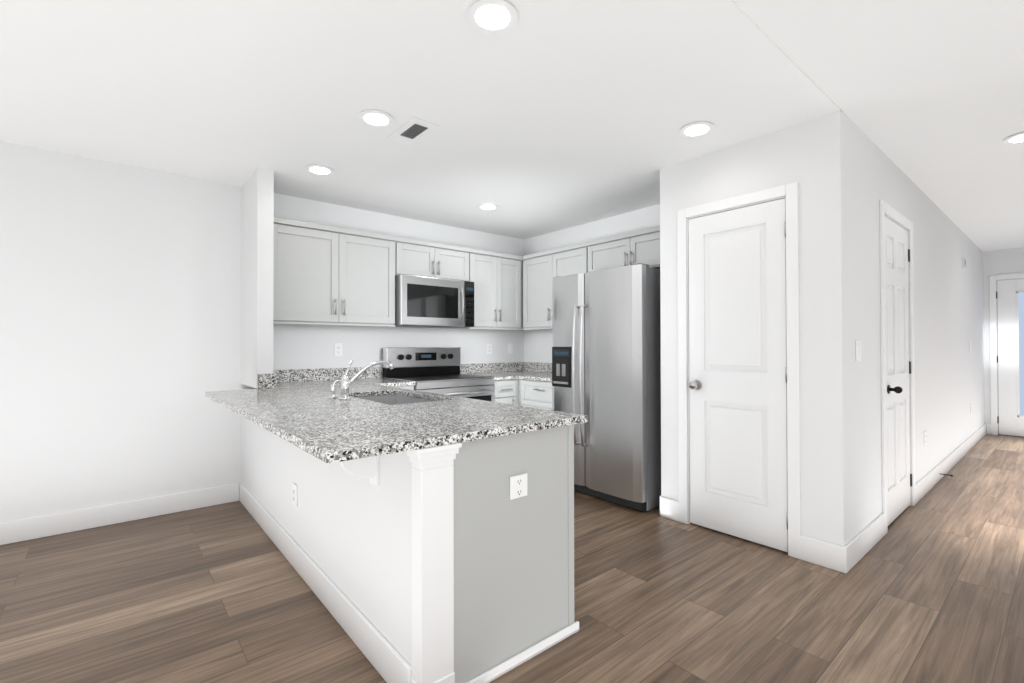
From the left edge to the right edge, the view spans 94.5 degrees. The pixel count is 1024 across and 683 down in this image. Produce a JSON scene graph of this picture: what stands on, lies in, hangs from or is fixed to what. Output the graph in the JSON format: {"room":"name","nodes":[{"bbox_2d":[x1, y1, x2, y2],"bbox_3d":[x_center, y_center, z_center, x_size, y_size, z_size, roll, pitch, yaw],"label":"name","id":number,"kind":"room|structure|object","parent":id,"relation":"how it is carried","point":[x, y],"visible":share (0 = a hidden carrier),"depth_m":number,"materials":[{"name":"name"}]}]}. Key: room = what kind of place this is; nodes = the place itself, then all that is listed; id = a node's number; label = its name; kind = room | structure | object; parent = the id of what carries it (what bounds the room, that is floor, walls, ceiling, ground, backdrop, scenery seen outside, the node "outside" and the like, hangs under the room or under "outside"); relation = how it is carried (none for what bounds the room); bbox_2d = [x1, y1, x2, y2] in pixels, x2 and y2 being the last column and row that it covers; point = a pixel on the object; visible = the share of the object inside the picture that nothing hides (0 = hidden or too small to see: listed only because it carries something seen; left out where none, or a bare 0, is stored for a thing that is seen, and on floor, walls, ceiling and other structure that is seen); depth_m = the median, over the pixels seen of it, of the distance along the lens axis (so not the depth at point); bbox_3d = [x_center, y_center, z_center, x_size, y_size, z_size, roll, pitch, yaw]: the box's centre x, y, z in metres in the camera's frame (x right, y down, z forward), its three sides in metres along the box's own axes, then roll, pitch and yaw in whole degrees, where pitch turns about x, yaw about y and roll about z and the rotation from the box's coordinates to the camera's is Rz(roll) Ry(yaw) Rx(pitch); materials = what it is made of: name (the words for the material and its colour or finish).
{"room":"kitchen","nodes":[
{"label":"kitchen","id":0,"kind":"room"},
{"bbox_2d":[0,141,523,521],"bbox_3d":[-2.606,0.006,3.327,7.307,2.440,0.110,0,-1,-40],"label":"wall","id":1,"kind":"structure","parent":0,"point":[120,320],"depth_m":3.25,"materials":[{"name":"white paint"}]},
{"bbox_2d":[0,483,238,544],"bbox_3d":[-3.692,1.152,2.321,4.140,0.135,0.015,0,-1,-40],"label":"baseboard","id":2,"kind":"structure","parent":1,"relation":"attached to","point":[20,530],"depth_m":3.17,"materials":[{"name":"white wood"}]},
{"bbox_2d":[334,343,341,355],"bbox_3d":[-1.526,0.073,4.154,0.072,0.116,0.009,0,-1,-40],"label":"electrical outlet","id":3,"kind":"object","parent":1,"relation":"attached to","point":[337,349],"visible":1,"depth_m":4.15,"materials":[{"name":"white plastic"}]},
{"bbox_2d":[273,217,523,329],"bbox_3d":[-0.822,-0.524,4.517,2.822,0.795,0.362,0,-1,-40],"label":"upper cabinet","id":4,"kind":"object","parent":1,"relation":"attached to","point":[329,275],"visible":0.9,"depth_m":3.99,"materials":[{"name":"grey wood"}]},
{"bbox_2d":[395,274,473,327],"bbox_3d":[-0.781,-0.358,4.487,0.776,0.443,0.457,0,-1,-40],"label":"microwave","id":5,"kind":"object","parent":4,"relation":"attached to","point":[425,302],"visible":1,"depth_m":4.30,"materials":[{"name":"grey metal"}]},
{"bbox_2d":[486,343,491,353],"bbox_3d":[-0.251,0.080,5.224,0.072,0.116,0.009,0,-1,-40],"label":"electrical outlet","id":6,"kind":"object","parent":1,"relation":"attached to","point":[489,348],"visible":1,"depth_m":5.22,"materials":[{"name":"white plastic"}]},
{"bbox_2d":[508,344,512,353],"bbox_3d":[-0.019,0.081,5.417,0.072,0.116,0.012,0,-1,-40],"label":"electrical outlet","id":7,"kind":"object","parent":1,"relation":"attached to","point":[510,348],"visible":1,"depth_m":5.42,"materials":[{"name":"white plastic"}]},
{"bbox_2d":[241,168,411,666],"bbox_3d":[-1.158,-0.003,2.633,0.103,2.440,2.814,0,-1,-40],"label":"wall","id":8,"kind":"structure","parent":0,"point":[350,534],"depth_m":2.23,"materials":[{"name":"white paint"}]},
{"bbox_2d":[292,483,296,506],"bbox_3d":[-1.179,0.832,2.566,0.009,0.116,0.072,0,-1,-40],"label":"electrical outlet","id":9,"kind":"object","parent":8,"relation":"attached to","point":[294,494],"visible":0.98,"depth_m":2.56,"materials":[{"name":"white plastic"}]},
{"bbox_2d":[239,483,411,682],"bbox_3d":[-1.214,1.149,2.602,0.015,0.135,2.741,0,-1,-40],"label":"baseboard","id":10,"kind":"structure","parent":8,"relation":"attached to","point":[387,660],"depth_m":2.05,"materials":[{"name":"white wood"}]},
{"bbox_2d":[339,456,378,485],"bbox_3d":[-0.576,0.439,1.732,0.162,0.195,0.066,0,-1,-40],"label":"bracket","id":11,"kind":"object","parent":8,"relation":"attached to","point":[365,468],"depth_m":1.74,"materials":[{"name":"white wood"}]},
{"bbox_2d":[407,443,461,682],"bbox_3d":[-0.259,0.772,1.557,0.165,0.867,0.094,0,-1,-40],"label":"column","id":12,"kind":"structure","parent":8,"relation":"attached to","point":[432,564],"depth_m":1.54,"materials":[{"name":"white"}]},
{"bbox_2d":[0,0,1023,251],"bbox_3d":[1.804,-1.259,2.160,12.550,0.067,7.588,0,-1,-40],"label":"ceiling","id":13,"kind":"structure","parent":0,"point":[540,104],"depth_m":2.32,"materials":[{"name":"white paint"}]},
{"bbox_2d":[305,164,333,175],"bbox_3d":[-1.347,-1.203,3.318,0.190,0.013,0.190,0,-1,-40],"label":"recessed light","id":14,"kind":"object","parent":13,"relation":"in","point":[317,169],"visible":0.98,"depth_m":3.30,"materials":[{"name":"white plastic"}]},
{"bbox_2d":[358,109,393,127],"bbox_3d":[-0.738,-1.210,2.570,0.190,0.013,0.190,0,-1,-40],"label":"recessed light","id":15,"kind":"object","parent":13,"relation":"in","point":[375,118],"visible":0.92,"depth_m":2.56,"materials":[{"name":"white plastic"}]},
{"bbox_2d":[387,117,438,144],"bbox_3d":[-0.579,-1.210,2.741,0.157,0.011,0.340,0,-1,-40],"label":"ceiling vent","id":16,"kind":"object","parent":13,"relation":"in","point":[412,130],"visible":1,"depth_m":2.72,"materials":[{"name":"white metal"}]},
{"bbox_2d":[478,203,498,209],"bbox_3d":[-0.212,-1.197,4.202,0.190,0.013,0.190,0,-1,-40],"label":"recessed light","id":17,"kind":"object","parent":13,"relation":"in","point":[487,206],"visible":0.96,"depth_m":4.17,"materials":[{"name":"white"}]},
{"bbox_2d":[467,0,517,33],"bbox_3d":[-0.072,-1.218,1.774,0.190,0.013,0.190,0,-1,-40],"label":"recessed light","id":18,"kind":"object","parent":13,"relation":"in","point":[492,16],"visible":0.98,"depth_m":1.76,"materials":[{"name":"white plastic"}]},
{"bbox_2d":[679,121,714,137],"bbox_3d":[1.056,-1.212,2.708,0.190,0.013,0.190,0,-1,-40],"label":"recessed light","id":19,"kind":"object","parent":13,"relation":"in","point":[696,129],"visible":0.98,"depth_m":2.69,"materials":[{"name":"white"}]},
{"bbox_2d":[1002,132,1023,144],"bbox_3d":[3.065,-1.222,2.827,0.190,0.013,0.190,0,-1,-40],"label":"recessed light","id":20,"kind":"object","parent":13,"relation":"in","point":[1017,138],"visible":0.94,"depth_m":2.85,"materials":[{"name":"white"}]},
{"bbox_2d":[0,434,1023,682],"bbox_3d":[1.809,1.237,2.138,12.550,0.060,7.588,0,-1,-40],"label":"floor","id":21,"kind":"structure","parent":0,"point":[928,588],"depth_m":2.17,"materials":[{"name":"brown wood"}]},
{"bbox_2d":[394,385,413,389],"bbox_3d":[-1.415,0.795,3.830,1.043,0.864,0.631,0,-1,-40],"label":"base cabinet","id":22,"kind":"object","parent":21,"relation":"on","point":[411,387],"depth_m":3.89,"materials":[{"name":"grey wood"}]},
{"bbox_2d":[383,347,494,401],"bbox_3d":[-0.657,0.643,4.376,0.811,1.176,0.728,0,-1,-40],"label":"range","id":23,"kind":"object","parent":21,"relation":"on","point":[432,369],"visible":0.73,"depth_m":4.40,"materials":[{"name":"grey metal"}]},
{"bbox_2d":[493,379,517,404],"bbox_3d":[-0.272,0.801,4.775,0.281,0.864,0.652,0,-1,-40],"label":"base cabinet","id":24,"kind":"object","parent":21,"relation":"on","point":[506,391],"depth_m":4.55,"materials":[{"name":"grey wood"}]},
{"bbox_2d":[454,425,573,682],"bbox_3d":[-0.180,0.777,2.033,0.625,0.864,0.661,0,-1,-40],"label":"peninsula end panel","id":25,"kind":"object","parent":21,"relation":"on","point":[513,577],"depth_m":1.75,"materials":[{"name":"grey wood"}]},
{"bbox_2d":[205,360,587,463],"bbox_3d":[-0.996,0.313,2.745,1.110,0.422,2.840,0,-1,-40],"label":"countertop","id":26,"kind":"structure","parent":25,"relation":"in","point":[330,415],"depth_m":1.47,"materials":[{"name":"stone"}]},
{"bbox_2d":[328,360,394,400],"bbox_3d":[-0.864,0.211,2.724,0.325,0.218,0.182,0,-1,-40],"label":"faucet","id":27,"kind":"object","parent":26,"relation":"on","point":[345,382],"depth_m":2.63,"materials":[{"name":"silver metal"}]},
{"bbox_2d":[510,473,526,499],"bbox_3d":[0.025,0.543,1.775,0.085,0.085,0.009,0,-1,-40],"label":"outlet","id":28,"kind":"object","parent":25,"relation":"attached to","point":[518,486],"visible":1,"depth_m":1.77,"materials":[{"name":"white plastic"}]},
{"bbox_2d":[466,621,578,682],"bbox_3d":[0.044,1.187,1.782,0.613,0.040,0.012,0,-1,-40],"label":"trim","id":29,"kind":"structure","parent":25,"relation":"attached to","point":[504,667],"depth_m":1.78,"materials":[{"name":"white wood"}]},
{"bbox_2d":[518,379,551,409],"bbox_3d":[0.504,0.799,4.618,0.652,0.864,0.628,0,-1,-40],"label":"base cabinet","id":30,"kind":"object","parent":21,"relation":"on","point":[531,393],"depth_m":4.46,"materials":[{"name":"grey wood"}]},
{"bbox_2d":[552,263,660,511],"bbox_3d":[0.899,0.336,3.899,0.920,1.777,0.895,0,-1,-40],"label":"refrigerator","id":31,"kind":"object","parent":21,"relation":"on","point":[606,351],"visible":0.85,"depth_m":3.49,"materials":[{"name":"grey metal"}]},
{"bbox_2d":[524,204,659,362],"bbox_3d":[0.959,0.011,4.678,0.110,2.440,2.404,0,-1,-40],"label":"wall","id":32,"kind":"structure","parent":0,"point":[537,346],"depth_m":4.99,"materials":[{"name":"white paint"}]},
{"bbox_2d":[523,226,659,329],"bbox_3d":[0.834,-0.527,4.458,0.362,0.795,1.887,0,-1,-40],"label":"upper cabinet","id":33,"kind":"object","parent":32,"relation":"attached to","point":[541,270],"visible":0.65,"depth_m":4.53,"materials":[{"name":"grey wood"}]},
{"bbox_2d":[660,118,819,539],"bbox_3d":[1.644,-0.003,3.192,0.751,2.440,0.973,0,-1,-40],"label":"wall","id":34,"kind":"structure","parent":0,"point":[788,155],"depth_m":2.81,"materials":[{"name":"white paint"}]},
{"bbox_2d":[660,497,678,521],"bbox_3d":[1.089,1.151,3.251,0.015,0.135,0.151,0,-1,-40],"label":"baseboard","id":35,"kind":"structure","parent":34,"relation":"attached to","point":[669,508],"depth_m":3.25,"materials":[{"name":"white wood"}]},
{"bbox_2d":[688,198,787,551],"bbox_3d":[1.362,0.191,2.915,0.114,2.023,0.606,0,-1,-40],"label":"pantry door","id":36,"kind":"structure","parent":34,"relation":"in","point":[737,375],"depth_m":2.91,"materials":[{"name":"white wood"}]},
{"bbox_2d":[677,182,800,558],"bbox_3d":[1.405,0.162,2.957,0.116,2.107,0.740,0,-1,-40],"label":"door frame","id":37,"kind":"structure","parent":34,"relation":"attached to","point":[788,193],"depth_m":2.69,"materials":[{"name":"white wood"}]},
{"bbox_2d":[800,535,846,572],"bbox_3d":[1.673,1.144,2.554,0.015,0.135,0.227,0,-1,-40],"label":"baseboard","id":38,"kind":"structure","parent":34,"relation":"attached to","point":[824,554],"depth_m":2.54,"materials":[{"name":"white wood"}]},
{"bbox_2d":[817,110,984,546],"bbox_3d":[3.897,0.004,4.585,5.994,2.440,0.430,0,-1,-40],"label":"wall","id":39,"kind":"structure","parent":0,"point":[861,174],"depth_m":2.84,"materials":[{"name":"white paint"}]},
{"bbox_2d":[855,340,860,361],"bbox_3d":[1.950,0.053,2.661,0.078,0.118,0.012,0,-1,-40],"label":"light switch","id":40,"kind":"object","parent":39,"relation":"attached to","point":[858,350],"visible":1,"depth_m":2.65,"materials":[{"name":"white plastic"}]},
{"bbox_2d":[844,513,884,571],"bbox_3d":[2.038,1.144,2.723,0.761,0.135,0.015,0,-1,-40],"label":"baseboard","id":41,"kind":"structure","parent":39,"relation":"attached to","point":[861,544],"depth_m":2.69,"materials":[{"name":"white wood"}]},
{"bbox_2d":[879,200,915,534],"bbox_3d":[2.635,0.162,3.298,0.885,2.107,0.116,0,-1,-40],"label":"door frame","id":42,"kind":"structure","parent":39,"relation":"attached to","point":[885,208],"depth_m":3.06,"materials":[{"name":"white wood"}]},
{"bbox_2d":[885,216,911,525],"bbox_3d":[2.676,0.192,3.257,0.751,2.023,0.110,0,-1,-40],"label":"hall door","id":43,"kind":"structure","parent":39,"relation":"in","point":[898,364],"depth_m":3.27,"materials":[{"name":"white wood"}]},
{"bbox_2d":[924,431,926,446],"bbox_3d":[3.338,0.786,3.821,0.072,0.116,0.009,0,-1,-40],"label":"outlet","id":44,"kind":"object","parent":39,"relation":"attached to","point":[925,438],"visible":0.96,"depth_m":3.81,"materials":[{"name":"white plastic"}]},
{"bbox_2d":[916,424,985,503],"bbox_3d":[4.667,1.159,4.929,4.333,0.135,0.015,0,-1,-40],"label":"baseboard","id":45,"kind":"structure","parent":39,"relation":"attached to","point":[929,481],"depth_m":4.37,"materials":[{"name":"white wood"}]},
{"bbox_2d":[963,258,965,268],"bbox_3d":[4.978,-0.862,5.206,0.080,0.120,0.022,0,-1,-40],"label":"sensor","id":46,"kind":"object","parent":39,"relation":"attached to","point":[964,263],"visible":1,"depth_m":5.18,"materials":[{"name":"white plastic"}]},
{"bbox_2d":[983,247,1023,423],"bbox_3d":[6.711,0.011,5.981,0.110,2.440,1.271,0,-1,-40],"label":"wall","id":47,"kind":"structure","parent":0,"point":[1002,262],"depth_m":6.31,"materials":[{"name":"white paint"}]},
{"bbox_2d":[986,424,990,433],"bbox_3d":[6.350,1.167,6.305,0.015,0.135,0.042,0,-1,-40],"label":"baseboard","id":48,"kind":"structure","parent":47,"relation":"attached to","point":[988,428],"depth_m":6.30,"materials":[{"name":"white wood"}]},
{"bbox_2d":[989,273,1023,434],"bbox_3d":[6.731,0.175,5.935,0.116,2.112,1.031,0,-1,-40],"label":"door frame","id":49,"kind":"structure","parent":47,"relation":"attached to","point":[993,279],"depth_m":6.26,"materials":[{"name":"white wood"}]},
{"bbox_2d":[996,279,1023,436],"bbox_3d":[6.693,0.205,5.909,0.095,2.028,0.897,0,-1,-40],"label":"entry door","id":50,"kind":"structure","parent":47,"relation":"in","point":[1010,324],"depth_m":6.16,"materials":[{"name":"white wood"}]}
]}

